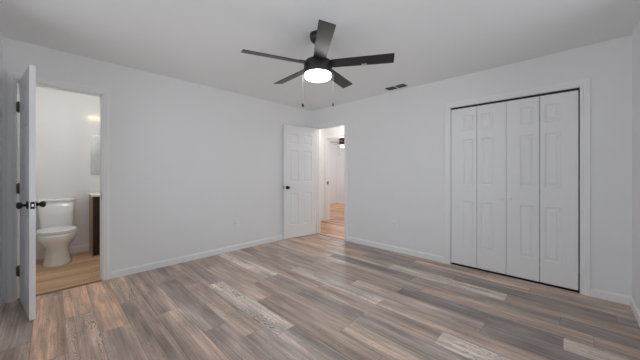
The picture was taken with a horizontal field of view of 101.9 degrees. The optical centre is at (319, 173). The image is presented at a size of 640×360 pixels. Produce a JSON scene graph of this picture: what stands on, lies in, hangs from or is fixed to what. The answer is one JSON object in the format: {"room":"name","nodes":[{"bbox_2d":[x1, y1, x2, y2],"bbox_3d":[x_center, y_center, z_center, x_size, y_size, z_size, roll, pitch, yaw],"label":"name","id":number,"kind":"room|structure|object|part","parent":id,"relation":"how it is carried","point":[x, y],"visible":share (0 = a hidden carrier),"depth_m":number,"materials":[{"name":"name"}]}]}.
{"room":"empty bedroom","nodes":[
{"label":"empty bedroom","id":0,"kind":"room"},
{"bbox_2d":[0,31,2,299],"bbox_3d":[-2.077,-0.026,1.495,5.860,2.440,0.120,0,0,44],"label":"wall","id":1,"kind":"structure","parent":0,"point":[1,37],"depth_m":2.33,"materials":[{"name":"paint"}]},
{"bbox_2d":[0,295,3,314],"bbox_3d":[-1.410,1.153,0.942,4.108,0.083,0.012,0,0,44],"label":"baseboard","id":2,"kind":"structure","parent":1,"relation":"attached to","point":[2,297],"depth_m":2.28,"materials":[{"name":"paint"}]},
{"bbox_2d":[36,86,99,251],"bbox_3d":[-3.540,-0.026,4.112,0.120,2.440,1.615,0,0,44],"label":"wall","id":3,"kind":"structure","parent":0,"point":[64,127],"depth_m":3.83,"materials":[{"name":"white paint"}]},
{"bbox_2d":[36,244,88,258],"bbox_3d":[-3.534,1.144,4.023,0.012,0.100,1.495,0,0,44],"label":"baseboard","id":4,"kind":"structure","parent":3,"relation":"attached to","point":[82,248],"depth_m":3.88,"materials":[{"name":"paint"}]},
{"bbox_2d":[89,188,99,192],"bbox_3d":[-3.334,0.288,4.228,0.013,0.096,0.646,0,0,44],"label":"backsplash","id":5,"kind":"structure","parent":3,"relation":"attached to","point":[97,190],"depth_m":4.05,"materials":[{"name":"white"}]},
{"bbox_2d":[91,135,99,174],"bbox_3d":[-3.332,-0.283,4.226,0.020,0.610,0.602,0,0,44],"label":"wall mirror","id":6,"kind":"object","parent":3,"relation":"attached to","point":[95,140],"visible":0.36,"depth_m":4.04,"materials":[{"name":"white mirror"}]},
{"bbox_2d":[36,251,99,293],"bbox_3d":[-2.963,1.194,3.471,1.600,0.001,1.495,0,0,44],"label":"floor","id":7,"kind":"structure","parent":0,"point":[83,268],"depth_m":3.09,"materials":[{"name":"beige wood"}]},
{"bbox_2d":[36,197,76,266],"bbox_3d":[-3.533,0.776,3.493,0.731,0.836,0.390,0,0,44],"label":"toilet","id":8,"kind":"object","parent":7,"relation":"on","point":[56,232],"visible":0.99,"depth_m":3.45,"materials":[{"name":"ceramic"}]},
{"bbox_3d":[-3.716,0.376,3.669,0.222,0.036,0.390,0,0,44],"label":"tank lid","id":9,"kind":"part","parent":8,"relation":"part of","materials":[{"name":"ceramic"}]},
{"bbox_3d":[-3.718,0.577,3.672,0.203,0.364,0.364,0,0,44],"label":"tank","id":10,"kind":"part","parent":8,"relation":"part of","materials":[{"name":"ceramic"}]},
{"bbox_3d":[-3.451,0.760,3.414,0.504,0.018,0.380,0,0,44],"label":"seat","id":11,"kind":"part","parent":8,"relation":"part of","materials":[{"name":"white plastic"}]},
{"bbox_3d":[-3.454,0.738,3.417,0.500,0.022,0.376,0,0,44],"label":"seat lid","id":12,"kind":"part","parent":8,"relation":"part of","materials":[{"name":"white plastic"}]},
{"bbox_2d":[17,280,101,300],"bbox_3d":[-2.637,1.192,2.667,0.045,0.005,0.612,0,0,44],"label":"threshold","id":13,"kind":"object","parent":7,"relation":"on","point":[98,280],"visible":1,"depth_m":2.68,"materials":[{"name":"wood"}]},
{"bbox_2d":[89,188,99,256],"bbox_3d":[-3.168,0.667,4.068,0.476,1.055,0.646,0,0,44],"label":"bathroom vanity","id":14,"kind":"object","parent":7,"relation":"on","point":[94,194],"visible":0.24,"depth_m":3.75,"materials":[{"name":"brown wood"}]},
{"bbox_3d":[-3.391,0.765,3.846,0.436,0.858,0.005,0,0,44],"label":"panel","id":15,"kind":"part","parent":14,"relation":"part of","materials":[{"name":"brown wood"}]},
{"bbox_2d":[89,193,99,196],"bbox_3d":[-3.165,0.322,4.065,0.456,0.028,0.646,0,0,44],"label":"countertop","id":16,"kind":"structure","parent":14,"relation":"on","point":[91,194],"depth_m":3.75,"materials":[{"name":"white stone"}]},
{"bbox_3d":[-3.130,0.729,3.816,0.020,0.760,0.306,0,0,44],"label":"door","id":17,"kind":"part","parent":14,"relation":"part of","materials":[{"name":"brown wood"}]},
{"bbox_2d":[3,37,311,302],"bbox_3d":[-1.580,-0.026,3.839,0.120,2.440,3.945,0,0,44],"label":"wall","id":18,"kind":"structure","parent":0,"point":[187,160],"depth_m":3.41,"materials":[{"name":"paint"}]},
{"bbox_2d":[16,64,45,320],"bbox_3d":[-2.569,0.156,2.277,0.630,2.056,0.167,0,0,36],"label":"door","id":19,"kind":"structure","parent":18,"relation":"in","point":[28,204],"depth_m":2.11,"materials":[{"name":"paint"}]},
{"bbox_3d":[-2.401,0.260,2.088,0.055,0.055,0.058,0,0,36],"label":"knob","id":20,"kind":"part","parent":19,"relation":"part of","materials":[{"name":"black metal"}]},
{"bbox_3d":[-2.337,0.260,2.176,0.055,0.055,0.058,0,0,36],"label":"knob","id":21,"kind":"part","parent":19,"relation":"part of","materials":[{"name":"black metal"}]},
{"bbox_2d":[7,71,108,302],"bbox_3d":[-2.675,0.128,2.704,0.152,2.132,0.738,0,0,44],"label":"door frame","id":22,"kind":"structure","parent":18,"relation":"attached to","point":[13,84],"depth_m":2.44,"materials":[{"name":"paint"}]},
{"bbox_2d":[111,235,282,278],"bbox_3d":[-1.262,1.153,4.073,0.012,0.083,3.168,0,0,44],"label":"baseboard","id":23,"kind":"structure","parent":18,"relation":"attached to","point":[145,267],"depth_m":3.51,"materials":[{"name":"paint"}]},
{"bbox_2d":[283,124,315,238],"bbox_3d":[-0.366,0.156,4.877,0.730,2.056,0.167,0,0,-37],"label":"door","id":24,"kind":"structure","parent":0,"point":[299,143],"depth_m":4.84,"materials":[{"name":"paint"}]},
{"bbox_2d":[0,234,639,359],"bbox_3d":[-0.039,1.194,2.368,4.140,0.001,3.967,0,0,44],"label":"floor","id":25,"kind":"structure","parent":0,"point":[314,296],"depth_m":2.19,"materials":[{"name":"wood"}]},
{"bbox_2d":[0,0,639,141],"bbox_3d":[0.374,-1.296,4.913,7.320,0.100,8.445,0,0,44],"label":"ceiling","id":26,"kind":"structure","parent":0,"point":[202,42],"depth_m":2.30,"materials":[{"name":"paint"}]},
{"bbox_2d":[241,20,394,106],"bbox_3d":[-0.062,-0.921,2.316,1.225,0.650,1.288,0,0,-24],"label":"ceiling fan","id":27,"kind":"object","parent":26,"relation":"hanging from","point":[317,68],"visible":1,"depth_m":2.23,"materials":[{"name":"black metal"}]},
{"bbox_3d":[-0.368,-0.974,2.180,0.555,0.034,0.116,0,0,-24],"label":"blade","id":28,"kind":"part","parent":27,"relation":"part of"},
{"bbox_3d":[-0.274,-0.974,2.620,0.116,0.034,0.555,0,0,-42],"label":"blade","id":29,"kind":"part","parent":27,"relation":"part of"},
{"bbox_3d":[0.020,-0.974,1.954,0.116,0.034,0.555,0,0,-6],"label":"blade","id":30,"kind":"part","parent":27,"relation":"part of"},
{"bbox_3d":[0.174,-0.974,2.665,0.116,0.034,0.555,0,0,30],"label":"blade","id":31,"kind":"part","parent":27,"relation":"part of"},
{"bbox_3d":[0.355,-0.974,2.254,0.555,0.034,0.116,0,0,12],"label":"blade","id":32,"kind":"part","parent":27,"relation":"part of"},
{"bbox_2d":[334,138,343,154],"bbox_3d":[0.728,-0.921,8.568,1.225,0.650,1.288,0,0,-2],"label":"ceiling fan","id":33,"kind":"object","parent":26,"relation":"hanging from","point":[341,140],"visible":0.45,"depth_m":8.46,"materials":[{"name":"brown metal"}]},
{"bbox_2d":[383,83,408,90],"bbox_3d":[1.099,-1.242,3.748,0.324,0.008,0.176,0,0,44],"label":"ceiling vent","id":34,"kind":"object","parent":26,"relation":"in","point":[402,85],"visible":1,"depth_m":3.75,"materials":[{"name":"white plastic"}]},
{"bbox_2d":[321,129,324,216],"bbox_3d":[-0.290,-0.026,6.234,0.120,2.440,1.052,0,0,44],"label":"wall","id":35,"kind":"structure","parent":0,"point":[322,130],"depth_m":6.51,"materials":[{"name":"paint"}]},
{"bbox_2d":[318,203,343,238],"bbox_3d":[0.838,1.194,7.223,4.540,0.001,4.238,0,0,44],"label":"floor","id":36,"kind":"structure","parent":0,"point":[333,229],"depth_m":6.16,"materials":[{"name":"wood"}]},
{"bbox_2d":[330,141,336,200],"bbox_3d":[-0.356,-0.026,9.341,0.120,2.440,3.088,0,0,44],"label":"wall","id":37,"kind":"structure","parent":0,"point":[333,148],"depth_m":10.17,"materials":[{"name":"paint"}]},
{"bbox_2d":[325,126,343,220],"bbox_3d":[0.207,-0.026,6.569,4.780,2.440,0.120,0,0,44],"label":"wall","id":38,"kind":"structure","parent":0,"point":[338,130],"depth_m":6.46,"materials":[{"name":"paint"}]},
{"bbox_2d":[324,134,343,220],"bbox_3d":[0.474,0.133,6.300,0.882,2.122,0.136,0,0,44],"label":"door frame","id":39,"kind":"structure","parent":38,"relation":"attached to","point":[339,135],"depth_m":6.55,"materials":[{"name":"paint"}]},
{"bbox_2d":[337,142,343,200],"bbox_3d":[2.394,-0.026,8.749,4.660,2.440,0.120,0,0,44],"label":"wall","id":40,"kind":"structure","parent":0,"point":[340,158],"depth_m":10.20,"materials":[{"name":"paint"}]},
{"bbox_2d":[330,201,343,203],"bbox_3d":[1.279,1.144,7.680,4.540,0.100,2.968,0,0,44],"label":"baseboard","id":41,"kind":"structure","parent":40,"relation":"attached to","point":[331,202],"depth_m":10.15,"materials":[{"name":"paint"}]},
{"bbox_2d":[312,35,631,295],"bbox_3d":[1.100,-0.026,4.078,5.115,2.440,0.120,0,0,44],"label":"wall","id":42,"kind":"structure","parent":0,"point":[396,138],"depth_m":3.48,"materials":[{"name":"paint"}]},
{"bbox_2d":[313,119,347,240],"bbox_3d":[0.225,0.121,4.923,0.846,2.147,0.152,0,0,44],"label":"door frame","id":43,"kind":"structure","parent":42,"relation":"attached to","point":[340,122],"depth_m":4.95,"materials":[{"name":"paint"}]},
{"bbox_2d":[451,102,505,273],"bbox_3d":[1.943,0.166,3.216,0.591,2.012,0.069,0,0,44],"label":"door","id":44,"kind":"structure","parent":42,"relation":"in","point":[478,133],"depth_m":3.19,"materials":[{"name":"paint"}]},
{"bbox_2d":[347,236,631,305],"bbox_3d":[1.323,1.153,3.771,4.128,0.083,0.012,0,0,44],"label":"baseboard","id":45,"kind":"structure","parent":42,"relation":"attached to","point":[596,293],"depth_m":3.58,"materials":[{"name":"paint"}]},
{"bbox_2d":[444,77,590,296],"bbox_3d":[2.178,0.134,3.027,1.346,2.121,0.136,0,0,44],"label":"closet frame","id":46,"kind":"object","parent":42,"relation":"attached to","point":[585,83],"visible":0.92,"depth_m":2.62,"materials":[{"name":"paint"}]},
{"bbox_2d":[506,90,577,289],"bbox_3d":[2.371,0.166,2.803,0.591,2.012,0.069,0,0,44],"label":"door","id":47,"kind":"structure","parent":42,"relation":"in","point":[542,131],"depth_m":2.79,"materials":[{"name":"paint"}]},
{"bbox_2d":[451,263,579,292],"bbox_3d":[2.401,1.204,3.255,1.540,0.020,0.698,0,0,44],"label":"floor","id":48,"kind":"structure","parent":0,"point":[539,282],"depth_m":2.92,"materials":[{"name":"black"}]},
{"bbox_2d":[461,90,579,273],"bbox_3d":[2.449,-0.026,3.304,1.620,2.440,0.640,0,0,44],"label":"wall","id":49,"kind":"structure","parent":0,"point":[575,90],"depth_m":3.09,"materials":[{"name":"paint"}]},
{"bbox_2d":[632,18,639,311],"bbox_3d":[1.444,-0.026,0.838,0.120,2.440,4.065,0,0,44],"label":"wall","id":50,"kind":"structure","parent":0,"point":[636,33],"depth_m":2.18,"materials":[{"name":"paint"}]},
{"bbox_2d":[630,297,639,326],"bbox_3d":[1.434,1.153,0.922,0.012,0.083,3.933,0,0,44],"label":"baseboard","id":51,"kind":"structure","parent":50,"relation":"attached to","point":[633,306],"depth_m":2.16,"materials":[{"name":"paint"}]}
]}

